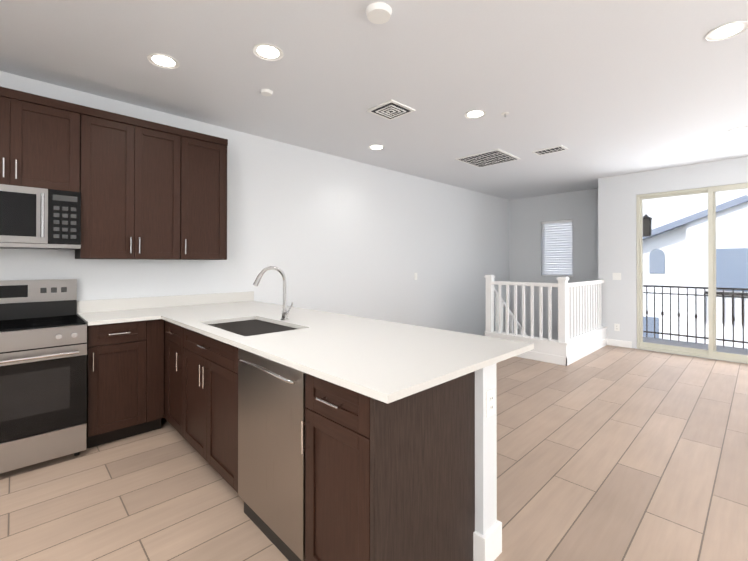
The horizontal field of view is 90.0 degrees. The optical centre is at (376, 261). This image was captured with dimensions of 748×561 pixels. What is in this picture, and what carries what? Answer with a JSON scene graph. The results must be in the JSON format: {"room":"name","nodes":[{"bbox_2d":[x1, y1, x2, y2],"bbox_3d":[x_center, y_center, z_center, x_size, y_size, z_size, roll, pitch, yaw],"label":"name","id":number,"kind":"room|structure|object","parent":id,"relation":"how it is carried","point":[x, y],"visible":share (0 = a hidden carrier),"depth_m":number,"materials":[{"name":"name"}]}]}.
{"room":"kitchen","nodes":[
{"label":"kitchen","id":0,"kind":"room"},
{"bbox_2d":[0,71,508,335],"bbox_3d":[-0.876,1.376,4.651,10.760,5.540,0.120,0,0,-44],"label":"wall","id":1,"kind":"structure","parent":0,"point":[325,232],"depth_m":4.78,"materials":[{"name":"paint"}]},
{"bbox_2d":[0,86,83,193],"bbox_3d":[-2.603,-0.842,2.655,0.747,0.652,0.350,0,0,-44],"label":"upper cabinet","id":2,"kind":"object","parent":1,"relation":"attached to","point":[42,138],"depth_m":2.64,"materials":[{"name":"black wood"}]},
{"bbox_2d":[0,184,80,249],"bbox_3d":[-2.566,-0.306,2.615,0.747,0.413,0.452,0,0,-44],"label":"microwave","id":3,"kind":"object","parent":2,"relation":"attached to","point":[36,218],"visible":1,"depth_m":2.58,"materials":[{"name":"silver plastic"}]},
{"bbox_2d":[75,106,191,259],"bbox_3d":[-2.085,-0.595,3.156,0.815,1.142,0.350,0,0,-44],"label":"upper cabinet","id":4,"kind":"object","parent":1,"relation":"attached to","point":[150,190],"depth_m":3.03,"materials":[{"name":"black wood"}]},
{"bbox_2d":[77,291,252,313],"bbox_3d":[-1.893,0.370,3.568,1.516,0.100,0.020,0,0,-44],"label":"backsplash","id":5,"kind":"structure","parent":1,"relation":"attached to","point":[87,307],"depth_m":3.44,"materials":[{"name":"white stone"}]},
{"bbox_2d":[192,131,227,259],"bbox_3d":[-1.712,-0.593,3.519,0.470,1.142,0.350,0,0,-44],"label":"upper cabinet","id":6,"kind":"object","parent":1,"relation":"attached to","point":[209,153],"depth_m":3.45,"materials":[{"name":"black wood"}]},
{"bbox_2d":[0,345,747,560],"bbox_3d":[0.928,1.433,2.137,9.607,0.200,6.000,0,0,-44],"label":"floor","id":7,"kind":"structure","parent":0,"point":[610,453],"depth_m":2.25,"materials":[{"name":"beige tile"}]},
{"bbox_2d":[0,279,86,473],"bbox_3d":[-2.464,0.735,2.512,0.757,1.200,0.721,0,0,-44],"label":"range","id":8,"kind":"object","parent":7,"relation":"on","point":[43,371],"visible":1,"depth_m":2.45,"materials":[{"name":"silver metal"}]},
{"bbox_2d":[86,322,148,448],"bbox_3d":[-2.103,0.892,2.957,0.364,0.891,0.597,0,0,-44],"label":"base cabinet","id":9,"kind":"object","parent":7,"relation":"on","point":[118,352],"depth_m":2.75,"materials":[{"name":"black wood"}]},
{"bbox_2d":[77,310,160,325],"bbox_3d":[-2.062,0.431,2.980,0.456,0.027,0.628,0,0,-44],"label":"countertop","id":10,"kind":"structure","parent":9,"relation":"on","point":[99,317],"depth_m":2.86,"materials":[{"name":"white stone"}]},
{"bbox_2d":[149,318,160,428],"bbox_3d":[-1.650,0.894,3.357,0.595,0.891,0.654,0,0,-44],"label":"base cabinet","id":11,"kind":"object","parent":7,"relation":"on","point":[155,326],"depth_m":2.91,"materials":[{"name":"black wood"}]},
{"bbox_2d":[161,322,184,438],"bbox_3d":[-1.283,0.892,2.976,0.599,0.891,0.520,0,0,-44],"label":"base cabinet","id":12,"kind":"object","parent":7,"relation":"on","point":[172,337],"depth_m":2.80,"materials":[{"name":"black wood"}]},
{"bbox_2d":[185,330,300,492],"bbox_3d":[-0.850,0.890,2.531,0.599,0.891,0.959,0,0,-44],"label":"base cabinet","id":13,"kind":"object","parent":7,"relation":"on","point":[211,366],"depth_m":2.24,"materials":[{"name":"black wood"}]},
{"bbox_2d":[238,348,306,560],"bbox_3d":[-0.316,0.889,1.942,0.654,0.887,0.618,0,0,-44],"label":"dishwasher","id":14,"kind":"object","parent":7,"relation":"on","point":[271,457],"visible":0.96,"depth_m":1.71,"materials":[{"name":"silver metal"}]},
{"bbox_2d":[301,374,474,560],"bbox_3d":[0.073,0.885,1.595,0.620,0.891,0.410,0,0,-44],"label":"base cabinet","id":15,"kind":"object","parent":7,"relation":"on","point":[389,424],"depth_m":1.40,"materials":[{"name":"black wood"}]},
{"bbox_2d":[149,302,532,405],"bbox_3d":[-0.661,0.429,2.626,1.060,0.027,3.088,0,0,-44],"label":"countertop","id":16,"kind":"structure","parent":15,"relation":"on","point":[380,360],"depth_m":1.82,"materials":[{"name":"white stone"}]},
{"bbox_2d":[209,318,300,333],"bbox_3d":[-0.831,0.557,2.482,0.454,0.254,0.764,0,0,-44],"label":"sink","id":17,"kind":"object","parent":16,"relation":"in","point":[238,325],"depth_m":2.57,"materials":[{"name":"grey metal"}]},
{"bbox_2d":[253,266,292,321],"bbox_3d":[-0.717,0.222,2.591,0.268,0.386,0.110,0,0,-44],"label":"faucet","id":18,"kind":"object","parent":16,"relation":"on","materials":[{"name":"silver metal"}]},
{"bbox_2d":[484,275,487,335],"bbox_3d":[2.439,1.416,6.391,2.131,2.422,0.060,0,0,-44],"label":"stair railing","id":19,"kind":"object","parent":7,"relation":"on","point":[486,276],"depth_m":5.68,"materials":[{"name":"white wood"}]},
{"bbox_2d":[473,363,501,560],"bbox_3d":[-0.542,0.891,2.760,0.152,0.891,3.054,0,0,-44],"label":"wall","id":20,"kind":"structure","parent":7,"relation":"on","point":[487,539],"depth_m":1.66,"materials":[{"name":"paint"}]},
{"bbox_2d":[486,388,494,417],"bbox_3d":[0.512,0.631,1.675,0.072,0.115,0.008,0,0,-44],"label":"outlet","id":21,"kind":"object","parent":20,"relation":"attached to","point":[490,402],"visible":1,"depth_m":1.67,"materials":[{"name":"white plastic"}]},
{"bbox_2d":[488,275,555,363],"bbox_3d":[2.073,0.775,5.348,0.150,1.150,0.930,0,0,-44],"label":"stair railing","id":22,"kind":"object","parent":7,"relation":"on","point":[544,350],"depth_m":5.31,"materials":[{"name":"white wood"}]},
{"bbox_2d":[552,277,606,365],"bbox_3d":[3.065,0.776,5.525,1.820,1.150,0.150,0,0,-44],"label":"stair railing","id":23,"kind":"object","parent":7,"relation":"on","point":[581,332],"depth_m":5.30,"materials":[{"name":"white wood"}]},
{"bbox_2d":[0,0,747,199],"bbox_3d":[1.256,-1.480,2.469,10.760,0.150,6.240,0,0,-44],"label":"ceiling","id":24,"kind":"structure","parent":0,"point":[602,88],"depth_m":2.80,"materials":[{"name":"paint"}]},
{"bbox_2d":[147,53,178,68],"bbox_3d":[-1.486,-1.400,2.608,0.196,0.004,0.196,0,0,-44],"label":"recessed light","id":25,"kind":"object","parent":24,"relation":"in","point":[161,60],"visible":1,"depth_m":2.61,"materials":[{"name":"white plastic"}]},
{"bbox_2d":[260,89,272,95],"bbox_3d":[-0.906,-1.391,3.074,0.100,0.022,0.100,0,0,-44],"label":"smoke detector","id":26,"kind":"object","parent":24,"relation":"attached to","point":[266,92],"visible":1,"depth_m":3.05,"materials":[{"name":"white plastic"}]},
{"bbox_2d":[253,43,282,60],"bbox_3d":[-0.724,-1.401,2.498,0.196,0.004,0.196,0,0,-44],"label":"recessed light","id":27,"kind":"object","parent":24,"relation":"in","point":[266,52],"visible":1,"depth_m":2.50,"materials":[{"name":"white plastic"}]},
{"bbox_2d":[368,145,384,149],"bbox_3d":[-0.001,-1.391,4.538,0.196,0.004,0.196,0,0,-44],"label":"recessed light","id":28,"kind":"object","parent":24,"relation":"in","point":[379,147],"visible":0.98,"depth_m":4.54,"materials":[{"name":"white plastic"}]},
{"bbox_2d":[366,2,391,23],"bbox_3d":[0.013,-1.392,2.098,0.150,0.030,0.150,0,0,-44],"label":"smoke detector","id":29,"kind":"object","parent":24,"relation":"attached to","point":[378,12],"visible":1,"depth_m":2.07,"materials":[{"name":"white plastic"}]},
{"bbox_2d":[366,99,414,119],"bbox_3d":[0.131,-1.390,3.440,0.320,0.019,0.320,0,0,-44],"label":"ceiling vent","id":30,"kind":"object","parent":24,"relation":"in","point":[390,109],"visible":0.98,"depth_m":3.41,"materials":[{"name":"white plastic"}]},
{"bbox_2d":[465,110,485,118],"bbox_3d":[0.932,-1.396,3.534,0.196,0.004,0.196,0,0,-44],"label":"recessed light","id":31,"kind":"object","parent":24,"relation":"in","point":[475,114],"visible":1,"depth_m":3.54,"materials":[{"name":"white plastic"}]},
{"bbox_2d":[455,149,520,167],"bbox_3d":[1.498,-1.384,5.032,0.620,0.016,0.620,0,0,-44],"label":"ceiling vent","id":32,"kind":"object","parent":24,"relation":"in","point":[489,158],"visible":0.98,"depth_m":4.98,"materials":[{"name":"white plastic"}]},
{"bbox_2d":[532,145,567,155],"bbox_3d":[2.158,-1.386,4.655,0.220,0.016,0.360,0,0,-44],"label":"ceiling vent","id":33,"kind":"object","parent":24,"relation":"in","point":[554,149],"visible":1,"depth_m":4.63,"materials":[{"name":"white plastic"}]},
{"bbox_2d":[705,21,747,40],"bbox_3d":[2.130,-1.402,2.272,0.196,0.004,0.196,0,0,-44],"label":"recessed light","id":34,"kind":"object","parent":24,"relation":"in","point":[730,30],"visible":1,"depth_m":2.27,"materials":[{"name":"white plastic"}]},
{"bbox_2d":[509,188,597,339],"bbox_3d":[3.803,1.390,7.469,0.120,5.540,2.355,0,0,-44],"label":"wall","id":35,"kind":"structure","parent":0,"point":[528,216],"depth_m":7.74,"materials":[{"name":"paint"}]},
{"bbox_2d":[542,222,572,273],"bbox_3d":[3.693,-0.275,7.611,0.050,1.126,0.626,0,0,-44],"label":"window","id":36,"kind":"structure","parent":35,"relation":"in","point":[558,246],"depth_m":7.67,"materials":[{"name":"clear glass"}]},
{"bbox_2d":[541,219,572,275],"bbox_3d":[3.659,-0.275,7.577,0.037,1.122,0.614,0,0,-44],"label":"window blinds","id":37,"kind":"object","parent":36,"relation":"attached to","point":[561,272],"visible":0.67,"depth_m":7.57,"materials":[{"name":"white plastic"}]},
{"bbox_2d":[598,157,747,363],"bbox_3d":[5.158,1.377,4.763,0.120,5.540,4.115,0,0,-44],"label":"wall","id":38,"kind":"structure","parent":0,"point":[617,246],"depth_m":5.91,"materials":[{"name":"paint"}]},
{"bbox_2d":[614,324,619,330],"bbox_3d":[3.863,1.053,6.006,0.008,0.115,0.072,0,0,-44],"label":"outlet","id":39,"kind":"object","parent":38,"relation":"attached to","point":[616,327],"visible":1,"depth_m":6.00,"materials":[{"name":"white plastic"}]},
{"bbox_2d":[613,273,620,279],"bbox_3d":[3.862,0.233,6.009,0.008,0.115,0.118,0,0,-44],"label":"light switch","id":40,"kind":"object","parent":38,"relation":"attached to","point":[616,276],"visible":1,"depth_m":6.01,"materials":[{"name":"white plastic"}]},
{"bbox_2d":[607,339,631,347],"bbox_3d":[3.882,1.302,5.981,0.012,0.100,0.340,0,0,-44],"label":"baseboard","id":41,"kind":"structure","parent":38,"relation":"attached to","point":[621,343],"depth_m":5.96,"materials":[{"name":"white wood"}]},
{"bbox_2d":[636,183,747,362],"bbox_3d":[4.717,0.149,5.223,0.090,2.394,1.794,0,0,-44],"label":"sliding door","id":42,"kind":"structure","parent":38,"relation":"in","point":[711,352],"depth_m":5.34,"materials":[{"name":"glass"}]},
{"bbox_3d":[4.174,1.085,6.433,0.793,6.140,0.350,0,0,-44],"label":"wall","id":43,"kind":"structure","parent":0,"visible":0},
{"bbox_2d":[643,214,651,236],"bbox_3d":[4.590,-0.625,6.438,0.150,0.380,0.235,0,0,-44],"label":"lantern sconce","id":44,"kind":"object","parent":43,"relation":"attached to","point":[646,224],"depth_m":6.37,"materials":[{"name":"brown metal"}]},
{"label":"outside","id":45,"kind":"structure","parent":0,"visible":0},
{"bbox_2d":[643,337,747,354],"bbox_3d":[6.106,1.487,4.823,1.321,0.220,4.640,0,0,-44],"label":"balcony slab","id":46,"kind":"object","parent":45,"point":[720,348],"depth_m":6.19,"materials":[{"name":"concrete"}]},
{"bbox_2d":[643,285,747,348],"bbox_3d":[6.548,0.899,5.247,0.040,0.960,4.630,0,0,-44],"label":"balcony railing","id":47,"kind":"object","parent":46,"relation":"on","point":[678,313],"depth_m":6.37,"materials":[{"name":"brown metal"}]},
{"bbox_3d":[29.301,6.796,19.903,51.893,1.650,100.000,0,0,-44],"label":"ground","id":48,"kind":"structure","parent":0,"visible":0},
{"bbox_2d":[545,189,747,348],"bbox_3d":[15.720,0.497,15.110,7.100,13.800,25.000,0,0,-44],"label":"building","id":49,"kind":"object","parent":48,"relation":"on","point":[671,258],"depth_m":14.23,"materials":[{"name":"white paint"}]}
]}

